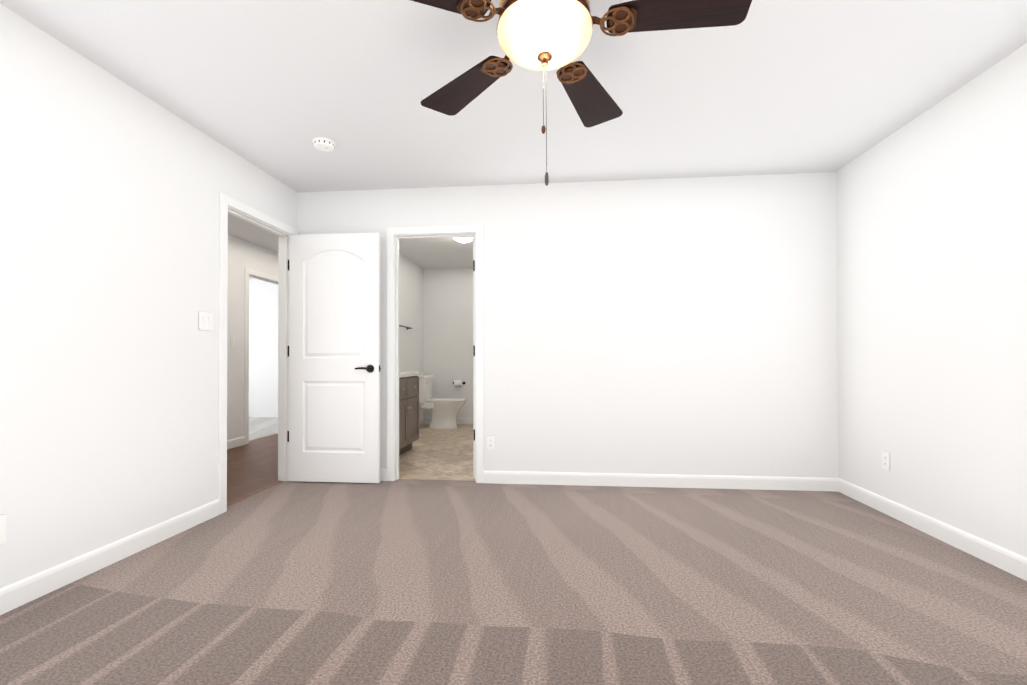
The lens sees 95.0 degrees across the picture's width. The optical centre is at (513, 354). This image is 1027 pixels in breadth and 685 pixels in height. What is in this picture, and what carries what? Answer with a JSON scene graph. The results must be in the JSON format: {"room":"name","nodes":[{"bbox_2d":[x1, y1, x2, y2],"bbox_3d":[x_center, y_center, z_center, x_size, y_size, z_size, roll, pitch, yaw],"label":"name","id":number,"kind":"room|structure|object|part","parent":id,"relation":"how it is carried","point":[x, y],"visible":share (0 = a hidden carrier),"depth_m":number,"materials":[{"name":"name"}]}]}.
{"room":"empty bedroom","nodes":[
{"label":"empty bedroom","id":0,"kind":"room"},
{"bbox_2d":[0,4,296,588],"bbox_3d":[-1.946,-0.172,3.518,0.105,2.440,8.100,0,-1,6],"label":"wall","id":1,"kind":"structure","parent":0,"point":[112,187],"depth_m":2.29,"materials":[{"name":"white paint"}]},
{"bbox_2d":[0,514,5,543],"bbox_3d":[-2.046,0.698,1.859,0.009,0.118,0.072,0,-1,6],"label":"electrical outlet","id":2,"kind":"object","parent":1,"relation":"attached to","point":[2,528],"visible":1,"depth_m":1.88,"materials":[{"name":"white plastic"}]},
{"bbox_2d":[0,499,219,614],"bbox_3d":[-2.093,0.978,1.341,0.014,0.100,3.490,0,-1,6],"label":"baseboard","id":3,"kind":"structure","parent":1,"relation":"attached to","point":[27,590],"depth_m":2.26,"materials":[{"name":"white paint"}]},
{"bbox_2d":[198,311,212,330],"bbox_3d":[-1.939,-0.212,2.975,0.014,0.118,0.120,0,-1,6],"label":"bedroom light switch","id":4,"kind":"object","parent":1,"relation":"attached to","point":[205,321],"visible":1,"depth_m":2.96,"materials":[{"name":"white plastic"}]},
{"bbox_2d":[218,192,297,513],"bbox_3d":[-1.943,-0.008,3.546,0.137,2.113,0.911,0,-1,6],"label":"door frame","id":5,"kind":"structure","parent":1,"relation":"attached to","point":[225,201],"depth_m":3.50,"materials":[{"name":"white paint"}]},
{"bbox_2d":[287,232,380,482],"bbox_3d":[-1.484,0.023,3.866,0.812,2.030,0.149,0,-1,6],"label":"bedroom door","id":6,"kind":"structure","parent":1,"relation":"in","point":[333,433],"depth_m":3.85,"materials":[{"name":"white paint"}]},
{"bbox_3d":[-1.175,0.112,3.835,0.192,0.066,0.149,0,-1,6],"label":"handle","id":7,"kind":"part","parent":6,"relation":"part of","materials":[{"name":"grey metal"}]},
{"bbox_2d":[227,234,277,439],"bbox_3d":[-3.353,-0.157,4.763,0.105,2.440,7.200,0,-1,6],"label":"wall","id":8,"kind":"structure","parent":0,"point":[243,255],"depth_m":5.51,"materials":[{"name":"white paint"}]},
{"bbox_2d":[227,436,244,448],"bbox_3d":[-3.423,1.000,3.389,0.014,0.100,4.472,0,-1,6],"label":"baseboard","id":9,"kind":"structure","parent":8,"relation":"attached to","point":[235,442],"depth_m":5.43,"materials":[{"name":"white paint"}]},
{"bbox_2d":[244,268,277,443],"bbox_3d":[-3.223,0.018,6.106,0.137,2.113,0.956,0,-1,6],"label":"door frame","id":10,"kind":"structure","parent":8,"relation":"attached to","point":[246,357],"depth_m":5.66,"materials":[{"name":"white paint"}]},
{"bbox_2d":[227,433,283,506],"bbox_3d":[-2.618,1.090,4.681,1.575,0.060,7.410,0,-1,6],"label":"floor","id":11,"kind":"structure","parent":0,"point":[252,467],"depth_m":4.38,"materials":[{"name":"brown wood"}]},
{"bbox_2d":[249,417,277,440],"bbox_3d":[-4.840,1.111,6.403,3.180,0.061,3.800,0,-1,6],"label":"floor","id":12,"kind":"structure","parent":0,"point":[260,427],"depth_m":7.02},
{"bbox_2d":[249,279,277,416],"bbox_3d":[-4.603,-0.121,8.353,3.075,2.440,0.105,0,-1,6],"label":"wall","id":13,"kind":"structure","parent":0,"point":[263,348],"depth_m":8.28,"materials":[{"name":"white paint"}]},
{"bbox_2d":[399,253,422,418],"bbox_3d":[-1.630,-0.152,5.775,0.090,2.440,3.335,0,-1,6],"label":"wall","id":14,"kind":"structure","parent":0,"point":[411,312],"depth_m":6.80,"materials":[{"name":"white paint"}]},
{"bbox_2d":[399,424,474,480],"bbox_3d":[-0.731,1.095,5.707,1.885,0.060,3.485,0,-1,6],"label":"floor","id":15,"kind":"structure","parent":0,"point":[438,454],"depth_m":4.90,"materials":[{"name":"beige tile"}]},
{"bbox_2d":[399,372,420,455],"bbox_3d":[-1.387,0.642,4.762,0.578,0.830,1.270,0,-1,6],"label":"bathroom vanity","id":16,"kind":"object","parent":15,"relation":"on","point":[408,409],"depth_m":4.97,"materials":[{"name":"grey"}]},
{"bbox_2d":[399,372,418,375],"bbox_3d":[-1.398,0.211,4.767,0.558,0.034,1.294,0,-1,6],"label":"countertop","id":17,"kind":"structure","parent":16,"relation":"on","point":[400,373],"depth_m":5.04,"materials":[{"name":"white stone"}]},
{"bbox_2d":[418,375,466,428],"bbox_3d":[-1.070,0.689,6.966,0.759,0.778,0.500,0,-1,6],"label":"toilet","id":18,"kind":"object","parent":15,"relation":"on","point":[445,410],"visible":0.94,"depth_m":6.86,"materials":[{"name":"white ceramic"}]},
{"bbox_2d":[423,268,472,417],"bbox_3d":[-0.571,-0.140,7.401,1.885,2.440,0.105,0,-1,6],"label":"wall","id":19,"kind":"structure","parent":0,"point":[447,327],"depth_m":7.39,"materials":[{"name":"white paint"}]},
{"bbox_2d":[453,380,464,386],"bbox_3d":[-0.857,0.440,7.309,0.204,0.103,0.121,0,-1,6],"label":"paper holder","id":20,"kind":"object","parent":19,"relation":"attached to","point":[457,383],"visible":1,"depth_m":7.26,"materials":[{"name":"white paper"}]},
{"bbox_2d":[0,479,1026,684],"bbox_3d":[0.129,1.055,1.555,4.495,0.060,4.615,0,-1,6],"label":"floor","id":21,"kind":"structure","parent":0,"point":[424,582],"depth_m":1.99,"materials":[{"name":"brown carpet"}]},
{"bbox_2d":[0,0,1026,278],"bbox_3d":[-2.040,-1.428,3.920,9.250,0.080,8.860,0,-1,6],"label":"ceiling","id":22,"kind":"structure","parent":0,"point":[274,88],"depth_m":2.45,"materials":[{"name":"white paint"}]},
{"bbox_2d":[312,137,334,151],"bbox_3d":[-1.245,-1.377,3.094,0.140,0.041,0.140,0,-1,6],"label":"smoke detector","id":23,"kind":"object","parent":22,"relation":"attached to","point":[324,144],"visible":1,"depth_m":3.06,"materials":[{"name":"white plastic"}]},
{"bbox_2d":[453,237,473,243],"bbox_3d":[-0.564,-1.322,5.358,0.304,0.113,0.304,0,-1,6],"label":"ceiling light","id":24,"kind":"object","parent":22,"relation":"in","point":[463,240],"visible":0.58,"depth_m":5.31,"materials":[{"name":"white glass"}]},
{"bbox_2d":[411,0,751,185],"bbox_3d":[0.138,-0.998,1.625,1.295,0.836,1.321,0,-3,6],"label":"fan","id":25,"kind":"object","parent":22,"relation":"hanging from","point":[542,35],"visible":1,"depth_m":1.60,"materials":[{"name":"brown wood"}]},
{"bbox_3d":[-0.293,-1.147,1.459,0.463,0.006,0.188,1,2,-25],"label":"blade","id":26,"kind":"part","parent":25,"relation":"part of","materials":[{"name":"brown wood"}]},
{"label":"blade","id":27,"kind":"part","parent":25,"relation":"part of","materials":[{"name":"brown wood"}]},
{"bbox_3d":[0.108,-1.272,1.655,0.318,0.284,0.319,0,-3,6],"label":"motor","id":28,"kind":"part","parent":25,"relation":"part of","materials":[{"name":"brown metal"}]},
{"bbox_3d":[0.109,-1.087,1.645,0.332,0.094,0.332,0,-3,6],"label":"lamp shade","id":29,"kind":"part","parent":25,"relation":"part of","materials":[{"name":"white glass"}]},
{"bbox_3d":[0.323,-1.119,2.036,0.188,0.006,0.463,-8,-6,28],"label":"blade","id":30,"kind":"part","parent":25,"relation":"part of","materials":[{"name":"brown wood"}]},
{"bbox_3d":[0.544,-1.144,1.565,0.463,0.006,0.188,-1,-8,11],"label":"blade","id":31,"kind":"part","parent":25,"relation":"part of","materials":[{"name":"brown wood"}]},
{"bbox_2d":[297,172,838,477],"bbox_3d":[0.372,-0.175,3.853,4.445,2.440,0.105,0,-1,6],"label":"wall","id":32,"kind":"structure","parent":0,"point":[681,326],"depth_m":3.73,"materials":[{"name":"white paint"}]},
{"bbox_2d":[380,468,386,480],"bbox_3d":[-1.449,1.001,3.956,0.792,0.100,0.019,0,-1,6],"label":"baseboard","id":33,"kind":"structure","parent":32,"relation":"attached to","point":[383,472],"depth_m":3.92,"materials":[{"name":"white paint"}]},
{"bbox_2d":[387,225,483,482],"bbox_3d":[-0.646,-0.008,3.950,0.816,2.113,0.137,0,-1,6],"label":"door frame","id":34,"kind":"structure","parent":32,"relation":"attached to","point":[393,231],"depth_m":3.91,"materials":[{"name":"white paint"}]},
{"bbox_2d":[473,237,474,477],"bbox_3d":[-0.280,0.024,4.305,0.149,2.030,0.684,0,-1,8],"label":"bathroom door","id":35,"kind":"structure","parent":32,"relation":"in","point":[474,357],"depth_m":3.98,"materials":[{"name":"white paint"}]},
{"bbox_2d":[486,435,494,449],"bbox_3d":[-0.186,0.717,3.842,0.072,0.118,0.009,0,-1,6],"label":"electrical outlet","id":36,"kind":"object","parent":32,"relation":"attached to","point":[490,442],"visible":1,"depth_m":3.84,"materials":[{"name":"white plastic"}]},
{"bbox_2d":[484,471,835,490],"bbox_3d":[1.107,0.992,3.712,2.712,0.100,0.014,0,-1,6],"label":"baseboard","id":37,"kind":"structure","parent":32,"relation":"attached to","point":[495,477],"depth_m":3.70,"materials":[{"name":"white paint"}]},
{"bbox_2d":[836,43,1026,557],"bbox_3d":[2.307,-0.203,1.326,0.105,2.440,4.555,0,-1,6],"label":"wall","id":38,"kind":"structure","parent":0,"point":[931,223],"depth_m":2.60,"materials":[{"name":"white paint"}]},
{"bbox_2d":[882,451,889,470],"bbox_3d":[2.421,0.688,3.062,0.009,0.118,0.072,0,-1,6],"label":"electrical outlet","id":39,"kind":"object","parent":38,"relation":"attached to","point":[885,460],"visible":1,"depth_m":3.05,"materials":[{"name":"white plastic"}]},
{"bbox_2d":[836,478,1026,580],"bbox_3d":[2.256,0.968,1.373,0.014,0.100,4.450,0,-1,6],"label":"baseboard","id":40,"kind":"structure","parent":38,"relation":"attached to","point":[1013,563],"depth_m":2.59,"materials":[{"name":"white paint"}]},
{"bbox_3d":[-6.374,-0.133,6.562,0.105,2.440,3.800,0,-1,6],"label":"wall","id":41,"kind":"structure","parent":0,"visible":0},
{"bbox_2d":[419,417,424,425],"bbox_3d":[-1.510,1.024,6.433,0.014,0.100,1.980,0,-1,6],"label":"baseboard","id":42,"kind":"structure","parent":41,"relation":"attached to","point":[424,420],"depth_m":7.31,"materials":[{"name":"white paint"}]},
{"bbox_2d":[425,417,472,423],"bbox_3d":[-0.577,1.030,7.331,1.620,0.100,0.014,0,-1,6],"label":"baseboard","id":43,"kind":"structure","parent":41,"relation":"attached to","point":[427,419],"depth_m":7.35,"materials":[{"name":"white paint"}]}
]}

